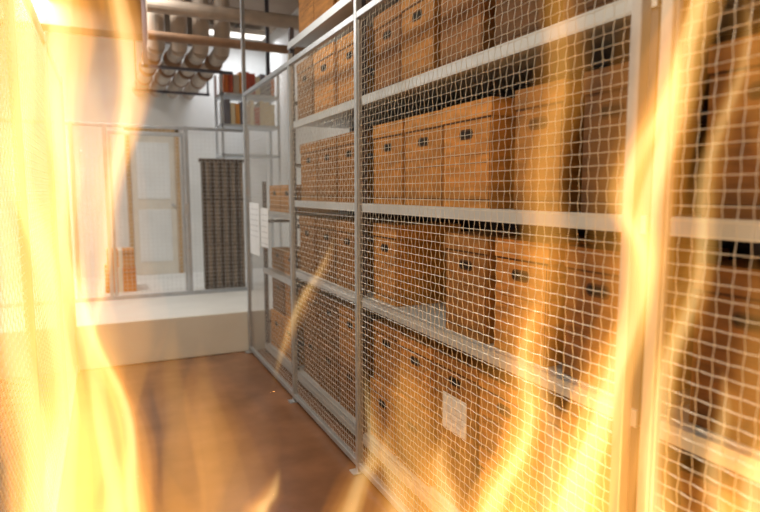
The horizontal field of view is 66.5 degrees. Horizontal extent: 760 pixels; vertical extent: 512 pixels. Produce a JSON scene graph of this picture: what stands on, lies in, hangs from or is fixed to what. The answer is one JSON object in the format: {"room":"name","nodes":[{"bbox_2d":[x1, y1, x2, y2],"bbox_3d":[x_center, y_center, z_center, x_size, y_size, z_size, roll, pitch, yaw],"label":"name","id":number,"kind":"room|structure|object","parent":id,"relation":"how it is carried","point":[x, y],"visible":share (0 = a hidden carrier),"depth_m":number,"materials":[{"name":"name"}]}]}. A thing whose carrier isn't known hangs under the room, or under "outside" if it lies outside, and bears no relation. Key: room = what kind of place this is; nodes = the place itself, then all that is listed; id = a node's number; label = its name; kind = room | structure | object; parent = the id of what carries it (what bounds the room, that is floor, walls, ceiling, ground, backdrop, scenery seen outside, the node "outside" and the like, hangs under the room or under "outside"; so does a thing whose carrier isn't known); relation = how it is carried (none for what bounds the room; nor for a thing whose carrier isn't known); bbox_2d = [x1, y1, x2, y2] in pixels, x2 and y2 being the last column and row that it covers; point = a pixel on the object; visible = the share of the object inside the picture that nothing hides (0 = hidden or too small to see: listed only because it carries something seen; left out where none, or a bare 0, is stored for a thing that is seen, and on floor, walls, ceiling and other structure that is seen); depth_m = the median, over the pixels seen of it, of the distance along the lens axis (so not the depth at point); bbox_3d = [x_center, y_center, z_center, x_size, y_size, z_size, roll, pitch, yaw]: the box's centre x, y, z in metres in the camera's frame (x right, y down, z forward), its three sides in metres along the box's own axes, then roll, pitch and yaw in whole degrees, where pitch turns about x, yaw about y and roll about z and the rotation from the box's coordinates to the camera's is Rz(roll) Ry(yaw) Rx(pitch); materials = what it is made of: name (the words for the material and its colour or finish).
{"room":"archive storage room","nodes":[
{"label":"archive storage room","id":0,"kind":"room"},
{"bbox_2d":[0,0,191,45],"bbox_3d":[-3.541,-2.822,6.657,2.700,0.450,0.350,-3,7,-25],"label":"ceiling beam","id":1,"kind":"structure","parent":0,"point":[118,19],"depth_m":6.64,"materials":[{"name":"white"}]},
{"bbox_2d":[0,27,268,282],"bbox_3d":[-3.542,-1.262,8.247,4.100,3.900,0.100,-3,7,-25],"label":"wall","id":2,"kind":"structure","parent":0,"point":[97,73],"depth_m":8.05,"materials":[{"name":"white paint"}]},
{"bbox_2d":[124,127,183,274],"bbox_3d":[-3.236,-0.783,8.331,0.720,2.110,0.095,-3,7,-25],"label":"door","id":3,"kind":"structure","parent":2,"relation":"in","point":[174,187],"depth_m":8.33,"materials":[{"name":"painted wood"},{"name":"glass"}]},
{"bbox_2d":[0,349,432,511],"bbox_3d":[-1.261,1.257,3.656,3.900,0.100,10.600,-3,7,-25],"label":"floor","id":4,"kind":"structure","parent":0,"point":[218,432],"depth_m":3.68,"materials":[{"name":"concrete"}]},
{"bbox_2d":[0,0,78,511],"bbox_3d":[-1.294,0.089,2.065,0.034,2.570,6.634,-3,7,-25],"label":"cage","id":5,"kind":"object","parent":4,"relation":"on","point":[48,70],"visible":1,"depth_m":2.64,"materials":[{"name":"metal"}]},
{"bbox_2d":[0,268,272,379],"bbox_3d":[-2.827,0.639,6.932,3.898,0.410,3.249,-3,7,-25],"label":"platform","id":6,"kind":"object","parent":4,"relation":"on","point":[110,333],"visible":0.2,"depth_m":5.67,"materials":[{"name":"paint"}]},
{"bbox_2d":[104,264,136,292],"bbox_3d":[-3.174,0.263,7.088,0.344,0.300,0.404,-3,7,-25],"label":"carton","id":7,"kind":"object","parent":6,"relation":"on","point":[127,273],"visible":0.56,"depth_m":6.92,"materials":[{"name":"cardboard"}]},
{"bbox_2d":[106,247,134,267],"bbox_3d":[-3.165,0.012,7.065,0.304,0.200,0.404,-3,7,-25],"label":"carton","id":8,"kind":"object","parent":7,"relation":"on","point":[121,259],"visible":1,"depth_m":6.90,"materials":[{"name":"cardboard"}]},
{"bbox_2d":[0,118,252,307],"bbox_3d":[-2.973,-0.470,6.307,3.150,1.930,0.070,-3,7,-25],"label":"frame","id":9,"kind":"object","parent":6,"relation":"on","point":[184,144],"visible":0.93,"depth_m":6.38,"materials":[{"name":"metal"}]},
{"bbox_2d":[0,123,246,300],"bbox_3d":[-2.980,-0.471,6.321,3.070,1.870,0.009,-3,7,-25],"label":"wire mesh","id":10,"kind":"object","parent":9,"relation":"attached to","point":[221,138],"visible":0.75,"depth_m":6.49,"materials":[{"name":"white metal"}]},
{"bbox_2d":[198,158,245,288],"bbox_3d":[-1.938,-0.395,7.184,0.540,1.590,0.090,-3,7,-25],"label":"radiator","id":11,"kind":"object","parent":6,"relation":"on","point":[231,184],"visible":0.84,"depth_m":7.16,"materials":[{"name":"grey metal"}]},
{"bbox_2d":[214,70,281,246],"bbox_3d":[-1.733,-1.016,7.658,0.750,2.720,0.450,-3,7,-25],"label":"storage shelf","id":12,"kind":"object","parent":6,"relation":"on","point":[230,86],"visible":0.6,"depth_m":7.41,"materials":[{"name":"metal"}]},
{"bbox_2d":[262,182,349,370],"bbox_3d":[-0.691,0.155,5.428,0.584,1.700,0.960,-3,7,-25],"label":"shelving rack","id":13,"kind":"object","parent":4,"relation":"on","point":[271,214],"visible":0.21,"depth_m":5.47,"materials":[{"name":"grey metal"}]},
{"bbox_2d":[270,185,280,211],"bbox_3d":[-0.798,-0.550,5.524,0.418,0.240,0.404,-3,7,-24],"label":"box","id":14,"kind":"object","parent":13,"relation":"in","point":[275,189],"visible":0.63,"depth_m":5.42,"materials":[{"name":"cardboard"}]},
{"bbox_2d":[271,309,285,352],"bbox_3d":[-0.808,0.707,5.665,0.418,0.350,0.404,-3,7,-26],"label":"box","id":15,"kind":"object","parent":13,"relation":"in","point":[272,310],"visible":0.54,"depth_m":5.55,"materials":[{"name":"cardboard"}]},
{"bbox_2d":[272,277,285,314],"bbox_3d":[-0.787,0.357,5.634,0.418,0.350,0.404,-3,7,-25],"label":"box","id":16,"kind":"object","parent":15,"relation":"on","point":[282,304],"visible":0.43,"depth_m":5.51,"materials":[{"name":"cardboard"}]},
{"bbox_2d":[272,246,299,271],"bbox_3d":[-0.788,0.026,5.598,0.418,0.200,0.404,-3,7,-25],"label":"box","id":17,"kind":"object","parent":13,"relation":"in","point":[275,249],"visible":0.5,"depth_m":5.51,"materials":[{"name":"cardboard"}]},
{"bbox_2d":[283,251,299,274],"bbox_3d":[-0.606,0.069,5.206,0.418,0.200,0.394,-3,7,-26],"label":"box","id":18,"kind":"object","parent":13,"relation":"in","point":[286,266],"visible":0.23,"depth_m":5.19,"materials":[{"name":"cardboard"}]},
{"bbox_2d":[283,318,303,364],"bbox_3d":[-0.623,0.751,5.266,0.418,0.350,0.394,-3,7,-24],"label":"box","id":19,"kind":"object","parent":13,"relation":"in","point":[301,350],"visible":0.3,"depth_m":5.17,"materials":[{"name":"cardboard"}]},
{"bbox_2d":[285,281,307,325],"bbox_3d":[-0.599,0.401,5.242,0.418,0.350,0.394,-3,7,-25],"label":"box","id":20,"kind":"object","parent":19,"relation":"on","point":[288,307],"visible":0.2,"depth_m":5.19,"materials":[{"name":"cardboard"}]},
{"bbox_2d":[280,185,337,212],"bbox_3d":[-0.624,-0.507,5.135,0.418,0.240,0.394,-3,7,-26],"label":"box","id":21,"kind":"object","parent":13,"relation":"in","point":[286,187],"visible":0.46,"depth_m":5.02,"materials":[{"name":"cardboard"}]},
{"bbox_2d":[287,0,434,435],"bbox_3d":[-0.179,-0.322,4.284,0.584,2.900,1.400,-3,7,-25],"label":"shelving rack","id":22,"kind":"object","parent":4,"relation":"on","point":[343,9],"visible":0.22,"depth_m":4.11,"materials":[{"name":"grey metal"}]},
{"bbox_2d":[297,55,314,119],"bbox_3d":[-0.392,-1.282,4.551,0.420,0.450,0.398,-3,7,-24],"label":"box","id":23,"kind":"object","parent":22,"relation":"in","point":[306,111],"visible":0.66,"depth_m":4.43,"materials":[{"name":"cardboard"}]},
{"bbox_2d":[299,0,313,32],"bbox_3d":[-0.374,-1.910,4.491,0.420,0.450,0.398,-3,7,-24],"label":"box","id":24,"kind":"object","parent":22,"relation":"in","point":[306,7],"visible":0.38,"depth_m":4.42,"materials":[{"name":"cardboard"}]},
{"bbox_2d":[300,141,318,200],"bbox_3d":[-0.373,-0.668,4.635,0.420,0.450,0.398,-3,7,-26],"label":"box","id":25,"kind":"object","parent":22,"relation":"in","point":[305,196],"visible":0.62,"depth_m":4.52,"materials":[{"name":"cardboard"}]},
{"bbox_2d":[303,330,319,383],"bbox_3d":[-0.372,0.799,4.790,0.420,0.360,0.398,-3,7,-24],"label":"box","id":26,"kind":"object","parent":22,"relation":"in","point":[313,355],"visible":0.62,"depth_m":4.68,"materials":[{"name":"cardboard"}]},
{"bbox_2d":[301,285,329,338],"bbox_3d":[-0.384,0.440,4.745,0.420,0.360,0.398,-3,7,-24],"label":"box","id":27,"kind":"object","parent":26,"relation":"on","point":[314,289],"visible":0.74,"depth_m":4.61,"materials":[{"name":"cardboard"}]},
{"bbox_2d":[313,42,337,112],"bbox_3d":[-0.211,-1.240,4.172,0.420,0.450,0.398,-3,7,-26],"label":"box","id":28,"kind":"object","parent":22,"relation":"in","point":[317,88],"visible":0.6,"depth_m":4.03,"materials":[{"name":"cardboard"}]},
{"bbox_2d":[314,0,336,20],"bbox_3d":[-0.207,-1.867,4.101,0.420,0.450,0.398,-3,7,-25],"label":"box","id":29,"kind":"object","parent":22,"relation":"in","point":[320,6],"visible":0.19,"depth_m":4.06,"materials":[{"name":"cardboard"}]},
{"bbox_2d":[299,214,354,275],"bbox_3d":[-0.391,-0.100,4.683,0.420,0.450,0.398,-3,7,-24],"label":"box","id":30,"kind":"object","parent":22,"relation":"in","point":[302,217],"visible":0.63,"depth_m":4.55,"materials":[{"name":"cardboard"}]},
{"bbox_2d":[317,136,337,201],"bbox_3d":[-0.192,-0.625,4.242,0.420,0.450,0.398,-3,7,-24],"label":"box","id":31,"kind":"object","parent":22,"relation":"in","point":[334,176],"visible":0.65,"depth_m":4.13,"materials":[{"name":"cardboard"}]},
{"bbox_2d":[319,340,339,401],"bbox_3d":[-0.199,0.842,4.405,0.420,0.360,0.398,-3,7,-25],"label":"box","id":32,"kind":"object","parent":22,"relation":"in","point":[324,367],"visible":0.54,"depth_m":4.29,"materials":[{"name":"cardboard"}]},
{"bbox_2d":[319,293,353,351],"bbox_3d":[-0.190,0.481,4.371,0.420,0.360,0.398,-3,7,-26],"label":"box","id":33,"kind":"object","parent":32,"relation":"on","point":[335,298],"visible":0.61,"depth_m":4.26,"materials":[{"name":"cardboard"}]},
{"bbox_2d":[317,216,389,283],"bbox_3d":[-0.203,-0.057,4.298,0.420,0.450,0.398,-3,7,-24],"label":"box","id":34,"kind":"object","parent":22,"relation":"in","point":[319,219],"visible":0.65,"depth_m":4.19,"materials":[{"name":"cardboard"}]},
{"bbox_2d":[337,130,373,202],"bbox_3d":[-0.016,-0.582,3.852,0.420,0.450,0.398,-3,7,-25],"label":"box","id":35,"kind":"object","parent":22,"relation":"in","point":[346,178],"visible":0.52,"depth_m":3.75,"materials":[{"name":"cardboard"}]},
{"bbox_2d":[337,26,374,104],"bbox_3d":[-0.009,-1.199,3.792,0.420,0.450,0.398,-3,7,-26],"label":"box","id":36,"kind":"object","parent":22,"relation":"in","point":[369,34],"visible":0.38,"depth_m":3.69,"materials":[{"name":"cardboard"}]},
{"bbox_2d":[339,355,373,422],"bbox_3d":[-0.016,0.885,4.013,0.420,0.360,0.398,-3,7,-24],"label":"box","id":37,"kind":"object","parent":22,"relation":"in","point":[351,397],"visible":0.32,"depth_m":3.93,"materials":[{"name":"cardboard"}]},
{"bbox_2d":[339,303,377,368],"bbox_3d":[-0.016,0.525,3.975,0.420,0.360,0.398,-3,7,-25],"label":"box","id":38,"kind":"object","parent":37,"relation":"on","point":[352,332],"visible":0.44,"depth_m":3.88,"materials":[{"name":"cardboard"}]},
{"bbox_2d":[336,219,416,292],"bbox_3d":[-0.030,-0.014,3.909,0.420,0.450,0.398,-3,7,-25],"label":"box","id":39,"kind":"object","parent":22,"relation":"in","point":[350,227],"visible":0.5,"depth_m":3.79,"materials":[{"name":"cardboard"}]},
{"bbox_2d":[240,0,759,511],"bbox_3d":[0.108,-0.644,2.649,0.100,3.900,6.670,-3,7,-25],"label":"cage","id":40,"kind":"object","parent":4,"relation":"on","point":[672,10],"visible":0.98,"depth_m":1.97,"materials":[{"name":"metal"}]},
{"bbox_2d":[249,203,268,255],"bbox_3d":[-1.097,-0.236,5.243,0.003,0.480,0.690,-3,7,-25],"label":"sheets","id":41,"kind":"object","parent":40,"relation":"attached to","point":[254,207],"visible":1,"depth_m":5.27,"materials":[{"name":"paper"}]},
{"bbox_2d":[362,0,759,511],"bbox_3d":[0.571,-0.147,2.701,0.584,2.900,2.080,-3,7,-25],"label":"shelving rack","id":42,"kind":"object","parent":4,"relation":"on","point":[743,15],"visible":0.31,"depth_m":2.14,"materials":[{"name":"grey metal"}]},
{"bbox_2d":[370,377,398,455],"bbox_3d":[0.201,0.938,3.530,0.420,0.360,0.348,-3,7,-25],"label":"box","id":43,"kind":"object","parent":42,"relation":"in","point":[392,394],"visible":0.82,"depth_m":3.41,"materials":[{"name":"cardboard"}]},
{"bbox_2d":[373,318,417,392],"bbox_3d":[0.223,0.577,3.503,0.420,0.360,0.348,-3,7,-26],"label":"box","id":44,"kind":"object","parent":43,"relation":"on","point":[395,354],"visible":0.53,"depth_m":3.40,"materials":[{"name":"cardboard"}]},
{"bbox_2d":[374,0,401,90],"bbox_3d":[0.226,-1.145,3.309,0.420,0.450,0.348,-3,7,-24],"label":"box","id":45,"kind":"object","parent":42,"relation":"in","point":[386,16],"visible":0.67,"depth_m":3.20,"materials":[{"name":"cardboard"}]},
{"bbox_2d":[373,119,405,204],"bbox_3d":[0.228,-0.530,3.365,0.420,0.455,0.378,-3,7,-25],"label":"box","id":46,"kind":"object","parent":42,"relation":"in","point":[386,158],"visible":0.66,"depth_m":3.25,"materials":[{"name":"cardboard"}]},
{"bbox_2d":[373,221,460,306],"bbox_3d":[0.215,0.034,3.449,0.420,0.455,0.318,-3,7,-24],"label":"box","id":47,"kind":"object","parent":42,"relation":"in","point":[389,231],"visible":0.77,"depth_m":3.30,"materials":[{"name":"cardboard"}]},
{"bbox_2d":[397,397,436,486],"bbox_3d":[0.358,0.976,3.188,0.420,0.360,0.348,-3,7,-26],"label":"box","id":48,"kind":"object","parent":42,"relation":"in","point":[402,404],"visible":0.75,"depth_m":3.04,"materials":[{"name":"cardboard"}]},
{"bbox_2d":[399,332,454,417],"bbox_3d":[0.368,0.616,3.155,0.420,0.360,0.348,-3,7,-26],"label":"box","id":49,"kind":"object","parent":48,"relation":"on","point":[428,365],"visible":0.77,"depth_m":3.03,"materials":[{"name":"cardboard"}]},
{"bbox_2d":[401,0,440,80],"bbox_3d":[0.371,-1.107,2.959,0.420,0.450,0.348,-3,7,-24],"label":"box","id":50,"kind":"object","parent":42,"relation":"in","point":[426,17],"visible":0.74,"depth_m":2.84,"materials":[{"name":"cardboard"}]},
{"bbox_2d":[405,109,443,206],"bbox_3d":[0.401,-0.490,2.998,0.420,0.455,0.378,-3,7,-26],"label":"box","id":51,"kind":"object","parent":42,"relation":"in","point":[426,137],"visible":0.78,"depth_m":2.89,"materials":[{"name":"cardboard"}]},
{"bbox_2d":[436,422,479,511],"bbox_3d":[0.544,1.012,2.860,0.420,0.360,0.348,-3,7,-26],"label":"box","id":52,"kind":"object","parent":42,"relation":"in","point":[467,446],"visible":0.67,"depth_m":2.75,"materials":[{"name":"cardboard"}]},
{"bbox_2d":[435,348,501,447],"bbox_3d":[0.537,0.653,2.815,0.420,0.360,0.348,-3,7,-26],"label":"box","id":53,"kind":"object","parent":52,"relation":"on","point":[464,357],"visible":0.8,"depth_m":2.69,"materials":[{"name":"cardboard"}]},
{"bbox_2d":[440,0,495,66],"bbox_3d":[0.539,-1.069,2.621,0.420,0.450,0.348,-3,7,-25],"label":"box","id":54,"kind":"object","parent":42,"relation":"in","point":[491,33],"visible":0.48,"depth_m":2.50,"materials":[{"name":"cardboard"}]},
{"bbox_2d":[443,96,515,208],"bbox_3d":[0.563,-0.449,2.630,0.420,0.455,0.378,-3,7,-25],"label":"box","id":55,"kind":"object","parent":42,"relation":"in","point":[508,101],"visible":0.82,"depth_m":2.44,"materials":[{"name":"cardboard"}]},
{"bbox_2d":[445,230,564,343],"bbox_3d":[0.563,0.121,2.656,0.420,0.455,0.328,-3,7,-25],"label":"box","id":56,"kind":"object","parent":42,"relation":"in","point":[483,234],"visible":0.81,"depth_m":2.53,"materials":[{"name":"cardboard"}]},
{"bbox_2d":[479,453,544,511],"bbox_3d":[0.706,1.051,2.507,0.420,0.360,0.368,-3,7,-26],"label":"box","id":57,"kind":"object","parent":42,"relation":"in","point":[506,483],"visible":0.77,"depth_m":2.42,"materials":[{"name":"cardboard"}]},
{"bbox_2d":[479,369,570,489],"bbox_3d":[0.696,0.693,2.455,0.420,0.360,0.368,-3,7,-24],"label":"box","id":58,"kind":"object","parent":57,"relation":"on","point":[550,397],"visible":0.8,"depth_m":2.31,"materials":[{"name":"cardboard"}]},
{"bbox_2d":[495,0,562,45],"bbox_3d":[0.704,-1.029,2.252,0.420,0.450,0.288,-3,7,-26],"label":"box","id":59,"kind":"object","parent":42,"relation":"in","point":[555,6],"visible":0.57,"depth_m":2.15,"materials":[{"name":"cardboard"}]},
{"bbox_2d":[514,78,584,211],"bbox_3d":[0.763,-0.403,2.213,0.420,0.455,0.268,-3,7,-25],"label":"box","id":60,"kind":"object","parent":42,"relation":"in","point":[568,88],"visible":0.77,"depth_m":2.07,"materials":[{"name":"cardboard"}]},
{"bbox_2d":[539,497,564,511],"bbox_3d":[0.867,1.094,2.114,0.420,0.360,0.368,-3,7,-25],"label":"box","id":61,"kind":"object","parent":42,"relation":"in","point":[547,503],"visible":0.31,"depth_m":2.14,"materials":[{"name":"cardboard"}]},
{"bbox_2d":[545,400,710,511],"bbox_3d":[0.879,0.734,2.079,0.420,0.360,0.368,-3,7,-24],"label":"box","id":62,"kind":"object","parent":61,"relation":"on","point":[671,481],"visible":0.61,"depth_m":1.99,"materials":[{"name":"cardboard"}]},
{"bbox_2d":[494,234,620,366],"bbox_3d":[0.726,0.157,2.331,0.420,0.455,0.318,-3,7,-25],"label":"box","id":63,"kind":"object","parent":42,"relation":"in","point":[553,322],"visible":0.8,"depth_m":2.19,"materials":[{"name":"cardboard"}]},
{"bbox_2d":[563,0,617,20],"bbox_3d":[0.881,-0.987,1.877,0.420,0.450,0.358,-3,7,-25],"label":"box","id":64,"kind":"object","parent":42,"relation":"in","point":[599,3],"visible":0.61,"depth_m":1.90,"materials":[{"name":"cardboard"}]},
{"bbox_2d":[581,61,709,214],"bbox_3d":[0.902,-0.367,1.887,0.420,0.455,0.238,-3,7,-25],"label":"box","id":65,"kind":"object","parent":42,"relation":"in","point":[694,76],"visible":0.44,"depth_m":1.80,"materials":[{"name":"cardboard"}]},
{"bbox_2d":[562,243,729,393],"bbox_3d":[0.896,0.195,1.986,0.420,0.455,0.308,-3,7,-25],"label":"box","id":66,"kind":"object","parent":42,"relation":"in","point":[684,257],"visible":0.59,"depth_m":1.89,"materials":[{"name":"cardboard"}]},
{"bbox_2d":[655,0,759,511],"bbox_3d":[1.458,0.059,0.831,0.584,2.900,2.040,-3,7,-25],"label":"shelving rack","id":67,"kind":"object","parent":4,"relation":"on","point":[744,231],"visible":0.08,"depth_m":1.55,"materials":[{"name":"grey metal"}]},
{"bbox_2d":[689,258,759,449],"bbox_3d":[1.114,0.247,1.542,0.420,0.450,0.318,-3,7,-24],"label":"box","id":68,"kind":"object","parent":67,"relation":"in","point":[738,327],"visible":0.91,"depth_m":1.51,"materials":[{"name":"cardboard"}]},
{"bbox_2d":[701,33,759,219],"bbox_3d":[1.116,-0.320,1.483,0.420,0.450,0.318,-3,7,-25],"label":"box","id":69,"kind":"object","parent":67,"relation":"in","point":[740,50],"visible":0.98,"depth_m":1.47,"materials":[{"name":"cardboard"}]},
{"bbox_3d":[1.103,1.146,1.644,0.420,0.360,0.318,-3,7,-26],"label":"box","id":70,"kind":"object","parent":67,"relation":"in","visible":0},
{"bbox_2d":[679,462,759,511],"bbox_3d":[1.103,0.788,1.596,0.420,0.360,0.318,-3,7,-24],"label":"box","id":71,"kind":"object","parent":70,"relation":"on","point":[742,486],"visible":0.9,"depth_m":1.57,"materials":[{"name":"cardboard"}]},
{"bbox_2d":[133,0,320,98],"bbox_3d":[-2.023,-2.605,7.194,1.880,1.000,2.767,-3,7,-25],"label":"pipes","id":72,"kind":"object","parent":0,"point":[155,36],"depth_m":6.10,"materials":[{"name":"beige metal"}]},
{"bbox_2d":[209,25,264,39],"bbox_3d":[-1.998,-3.133,8.049,0.800,0.138,0.250,-3,7,-25],"label":"ceiling lamp","id":73,"kind":"object","parent":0,"point":[234,32],"depth_m":8.03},
{"bbox_2d":[187,0,298,39],"bbox_3d":[-1.261,-2.719,3.217,4.100,0.100,10.800,-3,7,-25],"label":"ceiling","id":74,"kind":"structure","parent":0,"point":[288,7],"depth_m":7.24,"materials":[{"name":"paint"}]},
{"bbox_2d":[264,7,349,266],"bbox_3d":[0.548,-0.825,4.284,0.100,3.900,10.600,-3,7,-25],"label":"wall","id":75,"kind":"structure","parent":0,"point":[279,35],"depth_m":8.09,"materials":[{"name":"white paint"}]}
]}

